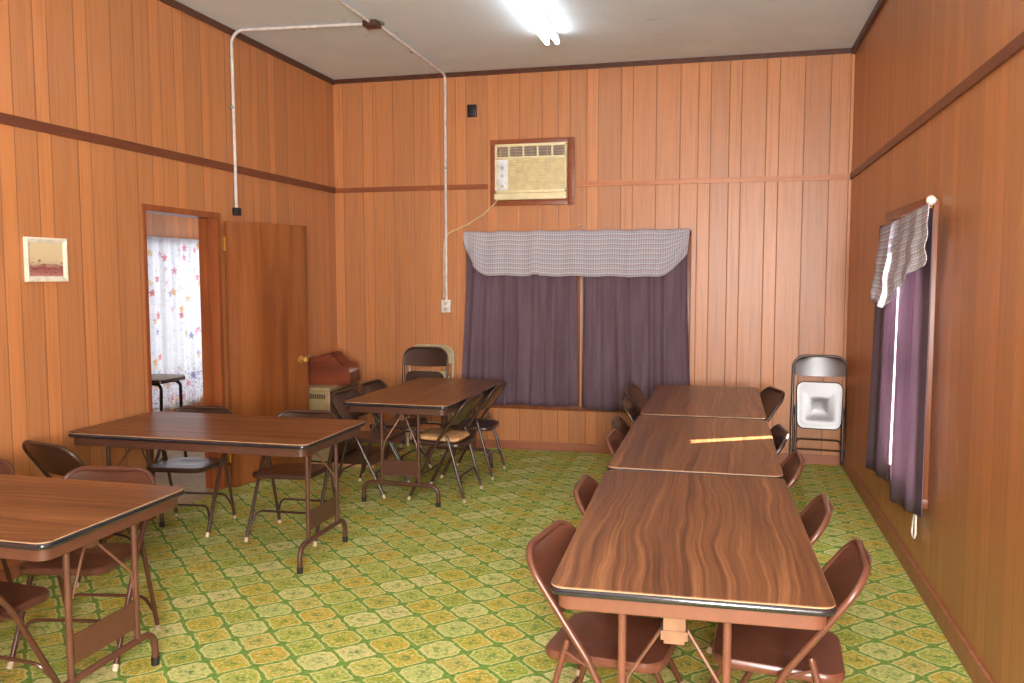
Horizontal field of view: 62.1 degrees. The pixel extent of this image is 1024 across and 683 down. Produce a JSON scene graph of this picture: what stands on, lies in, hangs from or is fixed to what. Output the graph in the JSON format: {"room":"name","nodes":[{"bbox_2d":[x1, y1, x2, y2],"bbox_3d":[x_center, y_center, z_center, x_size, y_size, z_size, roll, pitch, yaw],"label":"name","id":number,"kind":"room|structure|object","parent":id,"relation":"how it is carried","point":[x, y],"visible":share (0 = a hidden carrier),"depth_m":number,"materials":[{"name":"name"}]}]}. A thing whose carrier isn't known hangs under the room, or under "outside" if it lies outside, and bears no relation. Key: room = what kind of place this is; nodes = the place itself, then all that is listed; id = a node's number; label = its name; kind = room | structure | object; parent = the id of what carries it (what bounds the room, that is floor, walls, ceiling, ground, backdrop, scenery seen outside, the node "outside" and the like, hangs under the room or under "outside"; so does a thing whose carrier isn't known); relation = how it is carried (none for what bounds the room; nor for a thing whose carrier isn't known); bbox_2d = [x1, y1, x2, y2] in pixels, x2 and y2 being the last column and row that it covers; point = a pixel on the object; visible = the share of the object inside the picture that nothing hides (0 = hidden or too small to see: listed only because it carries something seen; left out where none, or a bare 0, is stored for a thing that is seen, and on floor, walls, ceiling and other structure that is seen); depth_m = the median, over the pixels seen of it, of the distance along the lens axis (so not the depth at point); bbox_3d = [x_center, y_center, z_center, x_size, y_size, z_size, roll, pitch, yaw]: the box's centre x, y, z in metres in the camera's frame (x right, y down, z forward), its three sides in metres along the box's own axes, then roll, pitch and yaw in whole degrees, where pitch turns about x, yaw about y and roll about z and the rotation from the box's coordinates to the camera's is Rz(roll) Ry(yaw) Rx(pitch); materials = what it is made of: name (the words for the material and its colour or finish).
{"room":"assembly chamber","nodes":[
{"label":"assembly chamber","id":0,"kind":"room"},
{"bbox_2d":[0,0,336,568],"bbox_3d":[-2.994,-0.353,3.494,0.140,3.571,9.955,1,5,14],"label":"wall","id":1,"kind":"structure","parent":0,"point":[73,352],"depth_m":5.27,"materials":[{"name":"brown wood"}]},
{"bbox_2d":[23,236,68,281],"bbox_3d":[-2.595,-0.456,4.740,0.022,0.244,0.300,1,5,14],"label":"framed picture","id":2,"kind":"object","parent":1,"relation":"attached to","point":[45,259],"visible":1,"depth_m":4.73},
{"bbox_2d":[29,242,62,275],"bbox_3d":[-2.600,-0.457,4.742,0.006,0.188,0.244,1,5,14],"label":"print","id":3,"kind":"object","parent":2,"relation":"attached to","point":[45,258],"depth_m":4.74},
{"bbox_2d":[0,476,230,581],"bbox_3d":[-2.920,1.310,3.596,0.014,0.080,9.939,1,5,14],"label":"baseboard","id":4,"kind":"structure","parent":1,"relation":"attached to","point":[13,568],"depth_m":4.57,"materials":[{"name":"brown wood"}]},
{"bbox_2d":[0,112,335,193],"bbox_3d":[-2.920,-1.086,3.418,0.014,0.055,9.955,1,5,14],"label":"trim","id":5,"kind":"structure","parent":1,"relation":"attached to","point":[7,119],"depth_m":5.49,"materials":[{"name":"brown wood"}]},
{"bbox_2d":[142,204,226,518],"bbox_3d":[-2.365,0.112,6.040,0.162,2.090,0.875,1,5,14],"label":"trim","id":6,"kind":"structure","parent":1,"relation":"attached to","point":[209,231],"depth_m":6.38,"materials":[{"name":"brown wood"}]},
{"bbox_2d":[232,207,241,215],"bbox_3d":[-2.121,-1.002,6.556,0.045,0.060,0.060,1,5,14],"label":"switch box","id":7,"kind":"object","parent":1,"relation":"attached to","point":[236,211],"visible":1,"depth_m":6.53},
{"bbox_2d":[159,0,334,84],"bbox_3d":[-2.917,-2.109,3.338,0.020,0.045,9.955,1,5,14],"label":"trim","id":8,"kind":"structure","parent":1,"relation":"attached to","point":[175,4],"depth_m":6.63,"materials":[{"name":"brown wood"}]},
{"bbox_2d":[222,221,309,486],"bbox_3d":[-1.931,0.080,6.769,0.180,2.024,0.815,3,5,32],"label":"door","id":9,"kind":"structure","parent":1,"relation":"in","point":[266,264],"depth_m":6.70,"materials":[{"name":"brown wood"}]},
{"bbox_2d":[229,22,361,206],"bbox_3d":[-1.618,-1.695,6.417,1.073,1.353,0.055,1,4,8],"label":"conduit","id":10,"kind":"object","parent":1,"relation":"attached to","point":[303,27],"visible":0.99,"depth_m":6.45,"materials":[{"name":"white metal"}]},
{"bbox_2d":[146,213,203,411],"bbox_3d":[-4.387,-0.164,8.587,0.100,2.430,5.900,1,5,14],"label":"wall","id":11,"kind":"structure","parent":0,"point":[158,225],"depth_m":9.95,"materials":[{"name":"brown wood"}]},
{"bbox_3d":[-4.069,-0.193,9.797,0.110,1.960,1.580,1,5,14],"label":"window","id":12,"kind":"structure","parent":11,"relation":"in","visible":0},
{"bbox_2d":[147,236,202,411],"bbox_3d":[-3.946,-0.201,9.776,0.043,1.980,1.621,1,5,14],"label":"curtain","id":13,"kind":"object","parent":12,"relation":"hanging from","point":[173,263],"visible":0.52,"depth_m":9.89,"materials":[{"name":"white fabric"}]},
{"bbox_2d":[0,443,972,682],"bbox_3d":[-1.602,1.317,4.589,7.294,0.090,12.500,1,5,14],"label":"floor","id":14,"kind":"structure","parent":0,"point":[418,591],"depth_m":4.34,"materials":[{"name":"carpet"}]},
{"bbox_2d":[0,459,14,582],"bbox_3d":[-2.593,0.951,3.890,0.471,0.757,0.481,1,5,11],"label":"folding chair","id":15,"kind":"object","parent":14,"relation":"on","point":[6,467],"visible":0.44,"depth_m":4.00,"materials":[{"name":"brown metal"}]},
{"bbox_2d":[0,581,60,682],"bbox_3d":[-1.991,1.013,3.087,0.471,0.757,0.481,1,5,17],"label":"folding chair","id":16,"kind":"object","parent":14,"relation":"on","point":[15,598],"visible":1,"depth_m":3.16,"materials":[{"name":"brown metal"}]},
{"bbox_2d":[6,466,160,670],"bbox_3d":[-1.844,0.965,3.702,0.471,0.757,0.481,0,4,3],"label":"folding chair","id":17,"kind":"object","parent":14,"relation":"on","point":[96,561],"visible":0.52,"depth_m":3.71,"materials":[{"name":"brown metal"}]},
{"bbox_2d":[22,440,149,587],"bbox_3d":[-2.359,0.890,4.675,0.471,0.757,0.481,2,5,28],"label":"folding chair","id":18,"kind":"object","parent":14,"relation":"on","point":[52,458],"visible":0.39,"depth_m":4.48,"materials":[{"name":"brown metal"}]},
{"bbox_2d":[0,474,184,682],"bbox_3d":[-2.184,0.994,3.408,1.506,0.737,0.790,1,5,14],"label":"folding table","id":19,"kind":"object","parent":14,"relation":"on","point":[42,519],"visible":1,"depth_m":3.24,"materials":[{"name":"brown wood"}]},
{"bbox_2d":[152,374,187,460],"bbox_3d":[-3.420,0.677,7.488,1.006,0.751,0.406,1,4,9],"label":"table","id":20,"kind":"object","parent":14,"relation":"on","point":[157,379],"visible":0.32,"depth_m":7.35,"materials":[{"name":"white metal"}]},
{"bbox_2d":[138,405,236,536],"bbox_3d":[-2.089,0.825,5.511,0.471,0.757,0.481,1,4,7],"label":"folding chair","id":21,"kind":"object","parent":14,"relation":"on","point":[180,464],"visible":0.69,"depth_m":5.51,"materials":[{"name":"brown metal"}]},
{"bbox_2d":[68,411,364,573],"bbox_3d":[-1.713,0.867,5.048,1.506,0.737,0.790,1,5,14],"label":"folding table","id":22,"kind":"object","parent":14,"relation":"on","point":[158,430],"visible":0.8,"depth_m":4.84,"materials":[{"name":"brown wood"}]},
{"bbox_2d":[244,409,340,546],"bbox_3d":[-1.363,0.838,5.340,0.471,0.757,0.481,1,5,11],"label":"folding chair","id":23,"kind":"object","parent":14,"relation":"on","point":[289,471],"visible":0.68,"depth_m":5.31,"materials":[{"name":"brown metal"}]},
{"bbox_2d":[311,446,406,467],"bbox_3d":[-1.460,1.023,7.661,0.790,0.022,0.785,1,5,14],"label":"hearth pad","id":24,"kind":"object","parent":14,"relation":"on","point":[374,459],"visible":0.49,"depth_m":7.52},
{"bbox_2d":[309,380,358,462],"bbox_3d":[-1.661,0.692,7.536,0.400,0.652,0.605,1,5,14],"label":"heater","id":25,"kind":"object","parent":24,"relation":"on","point":[320,396],"visible":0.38,"depth_m":7.24,"materials":[{"name":"metal"}]},
{"bbox_2d":[308,351,359,384],"bbox_3d":[-1.589,0.230,7.531,0.405,0.267,0.350,0,4,4],"label":"box","id":26,"kind":"object","parent":25,"relation":"on","point":[333,368],"visible":0.85,"depth_m":7.36,"materials":[{"name":"red cardboard"}]},
{"bbox_2d":[332,388,409,498],"bbox_3d":[-1.082,0.751,6.453,0.481,0.757,0.471,1,5,17],"label":"folding chair","id":27,"kind":"object","parent":14,"relation":"on","point":[338,397],"visible":0.77,"depth_m":6.39,"materials":[{"name":"brown metal"}]},
{"bbox_2d":[360,379,431,479],"bbox_3d":[-0.970,0.707,7.021,0.481,0.757,0.471,1,5,17],"label":"folding chair","id":28,"kind":"object","parent":14,"relation":"on","point":[374,385],"visible":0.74,"depth_m":7.00,"materials":[{"name":"brown metal"}]},
{"bbox_2d":[399,347,448,446],"bbox_3d":[-0.830,0.529,8.043,0.465,0.950,0.161,1,5,14],"label":"folded chair","id":29,"kind":"object","parent":14,"relation":"on","point":[413,356],"visible":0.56,"depth_m":8.06,"materials":[{"name":"brown metal"}]},
{"bbox_2d":[344,377,504,507],"bbox_3d":[-0.622,0.742,6.641,0.790,0.737,1.506,1,5,15],"label":"folding table","id":30,"kind":"object","parent":14,"relation":"on","point":[430,396],"visible":0.82,"depth_m":6.06,"materials":[{"name":"brown wood"}]},
{"bbox_2d":[406,344,454,445],"bbox_3d":[-0.773,0.514,8.085,0.465,0.973,0.131,1,5,14],"label":"folded chair","id":31,"kind":"object","parent":14,"relation":"on","point":[446,348],"visible":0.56,"depth_m":8.06,"materials":[{"name":"beige metal"}]},
{"bbox_2d":[407,392,482,502],"bbox_3d":[-0.473,0.762,6.309,0.481,0.757,0.471,1,5,15],"label":"folding chair","id":32,"kind":"object","parent":14,"relation":"on","point":[465,410],"visible":0.73,"depth_m":6.15,"materials":[{"name":"brown metal"}]},
{"bbox_2d":[420,428,469,441],"bbox_3d":[-0.507,0.692,6.313,0.336,0.053,0.336,1,5,14],"label":"seat cushion","id":33,"kind":"object","parent":32,"relation":"on","point":[432,434],"visible":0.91,"depth_m":6.22,"materials":[{"name":"beige fabric"}]},
{"bbox_2d":[440,381,506,479],"bbox_3d":[-0.296,0.710,6.975,0.481,0.757,0.471,1,5,13],"label":"folding chair","id":34,"kind":"object","parent":14,"relation":"on","point":[473,423],"visible":0.88,"depth_m":6.83,"materials":[{"name":"brown metal"}]},
{"bbox_2d":[526,520,676,682],"bbox_3d":[0.314,1.029,2.858,0.481,0.757,0.471,2,5,23],"label":"folding chair","id":35,"kind":"object","parent":14,"relation":"on","point":[588,639],"visible":0.71,"depth_m":2.79,"materials":[{"name":"brown metal"}]},
{"bbox_2d":[605,428,623,456],"bbox_3d":[0.755,0.886,4.697,0.481,0.757,0.471,1,5,14],"label":"folding chair","id":36,"kind":"object","parent":14,"relation":"on","point":[614,438],"visible":0.17,"depth_m":4.75,"materials":[{"name":"brown metal"}]},
{"bbox_2d":[611,415,630,437],"bbox_3d":[0.843,0.849,5.168,0.481,0.757,0.471,1,5,12],"label":"folding chair","id":37,"kind":"object","parent":14,"relation":"on","point":[618,423],"visible":0.16,"depth_m":5.27,"materials":[{"name":"brown metal"}]},
{"bbox_2d":[573,474,688,682],"bbox_3d":[0.502,0.972,3.588,0.481,0.757,0.471,1,5,13],"label":"folding chair","id":38,"kind":"object","parent":14,"relation":"on","point":[585,488],"visible":0.16,"depth_m":3.54,"materials":[{"name":"brown metal"}]},
{"bbox_2d":[621,396,640,423],"bbox_3d":[1.008,0.785,5.991,0.481,0.757,0.471,1,5,13],"label":"folding chair","id":39,"kind":"object","parent":14,"relation":"on","point":[628,405],"visible":0.21,"depth_m":6.06,"materials":[{"name":"brown metal"}]},
{"bbox_2d":[625,384,647,411],"bbox_3d":[1.135,0.732,6.681,0.481,0.757,0.471,2,5,20],"label":"folding chair","id":40,"kind":"object","parent":14,"relation":"on","point":[632,391],"visible":0.21,"depth_m":6.77,"materials":[{"name":"brown metal"}]},
{"bbox_2d":[550,470,836,682],"bbox_3d":[0.649,1.015,3.106,0.790,0.737,1.506,1,5,12],"label":"folding table","id":41,"kind":"object","parent":14,"relation":"on","point":[677,548],"visible":0.87,"depth_m":2.66,"materials":[{"name":"brown wood"}]},
{"bbox_2d":[607,415,783,478],"bbox_3d":[1.000,0.897,4.593,0.790,0.737,1.506,1,5,14],"label":"folding table","id":42,"kind":"object","parent":14,"relation":"on","point":[692,445],"visible":0.45,"depth_m":4.37,"materials":[{"name":"wood"}]},
{"bbox_2d":[640,385,766,420],"bbox_3d":[1.384,0.781,6.124,0.790,0.737,1.506,1,5,14],"label":"folding table","id":43,"kind":"object","parent":14,"relation":"on","point":[666,400],"visible":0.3,"depth_m":5.93,"materials":[{"name":"wood"}]},
{"bbox_2d":[706,494,832,682],"bbox_3d":[1.002,0.989,3.360,0.481,0.757,0.471,1,5,17],"label":"folding chair","id":44,"kind":"object","parent":14,"relation":"on","point":[815,517],"visible":0.3,"depth_m":3.31,"materials":[{"name":"brown metal"}]},
{"bbox_2d":[760,386,784,421],"bbox_3d":[1.824,0.740,6.574,0.481,0.757,0.471,0,4,-3],"label":"folding chair","id":45,"kind":"object","parent":14,"relation":"on","point":[772,398],"visible":0.27,"depth_m":6.53,"materials":[{"name":"brown metal"}]},
{"bbox_2d":[770,424,788,454],"bbox_3d":[1.338,0.868,4.924,0.481,0.757,0.471,1,4,8],"label":"folding chair","id":46,"kind":"object","parent":14,"relation":"on","point":[780,435],"visible":0.16,"depth_m":4.86,"materials":[{"name":"brown metal"}]},
{"bbox_2d":[712,538,871,682],"bbox_3d":[0.902,1.034,2.779,0.481,0.757,0.471,1,5,17],"label":"folding chair","id":47,"kind":"object","parent":14,"relation":"on","point":[815,656],"visible":0.7,"depth_m":2.70,"materials":[{"name":"brown metal"}]},
{"bbox_2d":[780,450,805,488],"bbox_3d":[1.187,0.924,4.199,0.481,0.757,0.471,1,5,14],"label":"folding chair","id":48,"kind":"object","parent":14,"relation":"on","point":[793,465],"visible":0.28,"depth_m":4.16,"materials":[{"name":"brown metal"}]},
{"bbox_2d":[789,354,846,464],"bbox_3d":[2.607,0.591,7.215,0.465,0.950,0.161,1,5,19],"label":"folded chair","id":49,"kind":"object","parent":14,"relation":"on","point":[819,405],"visible":0.95,"depth_m":7.21,"materials":[{"name":"grey metal"},{"name":"white plastic"}]},
{"bbox_2d":[176,0,877,79],"bbox_3d":[-0.652,-2.139,2.766,4.971,0.100,10.235,1,5,14],"label":"ceiling","id":50,"kind":"structure","parent":0,"point":[453,35],"depth_m":6.46,"materials":[{"name":"paint"}]},
{"bbox_2d":[336,0,369,22],"bbox_3d":[-1.523,-2.193,4.307,0.036,0.034,3.920,1,5,14],"label":"conduit","id":51,"kind":"object","parent":50,"relation":"attached to","point":[342,2],"visible":1,"depth_m":5.94,"materials":[{"name":"white metal"}]},
{"bbox_2d":[362,19,384,29],"bbox_3d":[-1.023,-2.340,6.295,0.150,0.045,0.180,1,5,14],"label":"junction box","id":52,"kind":"object","parent":50,"relation":"attached to","point":[373,24],"visible":0.98,"depth_m":6.22,"materials":[{"name":"brown metal"}]},
{"bbox_2d":[511,0,559,45],"bbox_3d":[0.167,-2.296,6.005,0.118,0.089,1.240,1,5,14],"label":"fluorescent light","id":53,"kind":"object","parent":50,"relation":"attached to","point":[531,11],"visible":1,"depth_m":6.04,"materials":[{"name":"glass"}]},
{"bbox_2d":[333,53,854,455],"bbox_3d":[0.576,-0.689,7.790,4.971,3.571,0.140,1,5,14],"label":"wall","id":54,"kind":"structure","parent":0,"point":[770,260],"depth_m":7.51,"materials":[{"name":"brown wood"}]},
{"bbox_2d":[335,184,487,192],"bbox_3d":[-0.964,-1.446,8.038,1.527,0.045,0.014,1,5,14],"label":"trim","id":55,"kind":"structure","parent":54,"relation":"attached to","point":[469,186],"depth_m":8.03,"materials":[{"name":"brown wood"}]},
{"bbox_2d":[382,26,447,299],"bbox_3d":[-0.809,-1.378,7.178,0.047,2.103,1.617,1,5,13],"label":"conduit","id":56,"kind":"object","parent":54,"relation":"attached to","point":[384,29],"visible":0.98,"depth_m":7.90,"materials":[{"name":"white metal"}]},
{"bbox_2d":[441,300,450,312],"bbox_3d":[-0.620,-0.334,8.023,0.090,0.120,0.044,1,5,14],"label":"power outlet","id":57,"kind":"object","parent":54,"relation":"attached to","point":[445,304],"visible":1,"depth_m":8.00,"materials":[{"name":"plastic"}]},
{"bbox_2d":[467,104,476,116],"bbox_3d":[-0.368,-2.124,7.827,0.086,0.110,0.030,1,5,14],"label":"junction box","id":58,"kind":"object","parent":54,"relation":"attached to","point":[471,109],"visible":1,"depth_m":7.81,"materials":[{"name":"black plastic"}]},
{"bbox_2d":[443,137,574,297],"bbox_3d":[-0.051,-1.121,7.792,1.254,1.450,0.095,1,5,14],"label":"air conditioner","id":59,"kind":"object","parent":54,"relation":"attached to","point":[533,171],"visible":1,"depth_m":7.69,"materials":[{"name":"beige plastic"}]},
{"bbox_2d":[497,147,507,156],"bbox_3d":[-0.090,-1.724,7.736,0.115,0.086,0.012,1,5,14],"label":"vent","id":60,"kind":"object","parent":59,"relation":"attached to","point":[501,151],"depth_m":7.74,"materials":[{"name":"plastic"}]},
{"bbox_2d":[510,147,521,156],"bbox_3d":[0.040,-1.722,7.709,0.115,0.086,0.002,1,5,14],"label":"vent","id":61,"kind":"object","parent":59,"relation":"attached to","point":[514,151],"depth_m":7.70,"materials":[{"name":"plastic"}]},
{"bbox_2d":[524,146,536,155],"bbox_3d":[0.168,-1.719,7.672,0.115,0.086,0.012,1,5,14],"label":"vent","id":62,"kind":"object","parent":59,"relation":"attached to","point":[528,150],"depth_m":7.68,"materials":[{"name":"plastic"}]},
{"bbox_2d":[508,158,564,189],"bbox_3d":[0.219,-1.513,7.672,0.517,0.274,0.016,1,5,14],"label":"grille","id":63,"kind":"object","parent":59,"relation":"attached to","point":[523,173],"depth_m":7.67,"materials":[{"name":"beige plastic"}]},
{"bbox_2d":[539,145,550,155],"bbox_3d":[0.296,-1.716,7.639,0.115,0.086,0.012,1,5,14],"label":"vent","id":64,"kind":"object","parent":59,"relation":"attached to","point":[544,150],"depth_m":7.64,"materials":[{"name":"plastic"}]},
{"bbox_2d":[553,145,564,154],"bbox_3d":[0.425,-1.714,7.607,0.115,0.086,0.012,1,5,14],"label":"vent","id":65,"kind":"object","parent":59,"relation":"attached to","point":[557,149],"depth_m":7.61,"materials":[{"name":"plastic"}]},
{"bbox_2d":[466,230,691,412],"bbox_3d":[0.562,-0.180,7.742,2.090,1.635,0.036,1,5,14],"label":"window","id":66,"kind":"structure","parent":54,"relation":"in","point":[580,279],"depth_m":7.72,"materials":[{"name":"brown wood"}]},
{"bbox_2d":[334,48,851,83],"bbox_3d":[0.555,-2.443,7.576,4.651,0.040,0.020,1,5,14],"label":"trim","id":67,"kind":"structure","parent":54,"relation":"attached to","point":[841,50],"depth_m":7.50,"materials":[{"name":"brown wood"}]},
{"bbox_2d":[387,435,840,464],"bbox_3d":[0.559,0.978,7.843,4.691,0.080,0.016,1,5,14],"label":"baseboard","id":68,"kind":"structure","parent":54,"relation":"attached to","point":[489,443],"depth_m":7.85,"materials":[{"name":"brown wood"}]},
{"bbox_2d":[577,174,849,186],"bbox_3d":[1.703,-1.396,7.372,2.300,0.045,0.014,1,5,14],"label":"trim","id":69,"kind":"structure","parent":54,"relation":"attached to","point":[827,176],"depth_m":7.35,"materials":[{"name":"brown wood"}]},
{"bbox_2d":[843,0,1023,682],"bbox_3d":[1.692,-0.266,2.322,0.140,3.571,9.955,1,5,14],"label":"wall","id":70,"kind":"structure","parent":0,"point":[968,544],"depth_m":3.70,"materials":[{"name":"brown wood"}]},
{"bbox_2d":[851,0,886,54],"bbox_3d":[1.609,-2.023,2.207,0.030,0.050,9.955,1,5,14],"label":"trim","id":71,"kind":"structure","parent":70,"relation":"attached to","point":[876,10],"depth_m":6.23,"materials":[{"name":"brown wood"}]},
{"bbox_2d":[886,195,936,220],"bbox_3d":[2.187,-0.727,4.686,0.064,0.054,1.184,1,5,14],"label":"curtain rod","id":72,"kind":"object","parent":70,"relation":"attached to","point":[909,208],"visible":0.91,"depth_m":4.58,"materials":[{"name":"brown wood"}]},
{"bbox_2d":[866,222,897,481],"bbox_3d":[2.272,0.077,5.215,0.031,1.580,0.780,1,5,13],"label":"window curtain","id":73,"kind":"object","parent":72,"relation":"hanging from","point":[884,334],"visible":0.76,"depth_m":5.18,"materials":[{"name":"purple fabric"}]},
{"bbox_2d":[888,288,898,478],"bbox_3d":[2.266,0.064,5.053,0.013,1.530,0.415,1,5,14],"label":"liner","id":74,"kind":"object","parent":72,"relation":"hanging from","point":[898,288],"visible":0.07,"depth_m":5.01,"materials":[{"name":"white fabric"}]},
{"bbox_2d":[870,203,929,307],"bbox_3d":[2.053,-0.432,4.574,0.083,0.515,1.251,1,5,14],"label":"window valance","id":75,"kind":"object","parent":72,"relation":"hanging from","point":[901,251],"visible":1,"depth_m":4.44,"materials":[{"name":"white fabric"}]},
{"bbox_2d":[889,210,933,517],"bbox_3d":[2.078,0.142,4.442,0.031,1.590,0.740,1,5,14],"label":"window curtain","id":76,"kind":"object","parent":72,"relation":"hanging from","point":[913,317],"visible":0.81,"depth_m":4.34,"materials":[{"name":"purple fabric"}]},
{"bbox_2d":[889,200,938,508],"bbox_3d":[2.252,0.034,4.736,0.135,1.540,1.110,1,5,14],"label":"window","id":77,"kind":"structure","parent":70,"relation":"in","point":[935,207],"depth_m":4.22,"materials":[{"name":"brown wood"}]},
{"bbox_2d":[911,514,916,538],"bbox_3d":[2.101,0.955,4.434,0.019,0.154,0.082,1,5,14],"label":"blind cord","id":78,"kind":"object","parent":77,"relation":"hanging from","point":[914,515],"visible":0.94,"depth_m":4.41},
{"bbox_2d":[841,455,993,682],"bbox_3d":[1.615,1.384,2.462,0.018,0.100,9.939,1,5,14],"label":"baseboard","id":79,"kind":"structure","parent":70,"relation":"attached to","point":[962,649],"depth_m":4.20,"materials":[{"name":"brown wood"}]},
{"bbox_2d":[850,31,1023,179],"bbox_3d":[1.617,-1.003,2.284,0.014,0.050,9.955,1,5,14],"label":"trim","id":80,"kind":"structure","parent":70,"relation":"attached to","point":[1016,45],"depth_m":3.86,"materials":[{"name":"brown wood"}]},
{"bbox_3d":[0.549,-1.022,7.670,2.030,0.078,0.058,1,5,14],"label":"curtain rod","id":81,"kind":"object","parent":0,"visible":0},
{"bbox_2d":[462,253,577,406],"bbox_3d":[0.053,-0.173,7.819,1.121,1.541,0.060,1,5,14],"label":"window curtain","id":82,"kind":"object","parent":81,"relation":"hanging from","point":[521,331],"visible":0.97,"depth_m":7.82,"materials":[{"name":"purple fabric"}]},
{"bbox_2d":[463,228,689,276],"bbox_3d":[0.539,-0.787,7.607,2.061,0.424,0.068,1,5,14],"label":"window valance","id":83,"kind":"object","parent":81,"relation":"hanging from","point":[610,252],"visible":1,"depth_m":7.58,"materials":[{"name":"white fabric"}]},
{"bbox_2d":[582,255,689,411],"bbox_3d":[1.106,-0.144,7.560,0.969,1.561,0.056,1,5,14],"label":"window curtain","id":84,"kind":"object","parent":81,"relation":"hanging from","point":[635,329],"visible":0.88,"depth_m":7.57,"materials":[{"name":"purple fabric"}]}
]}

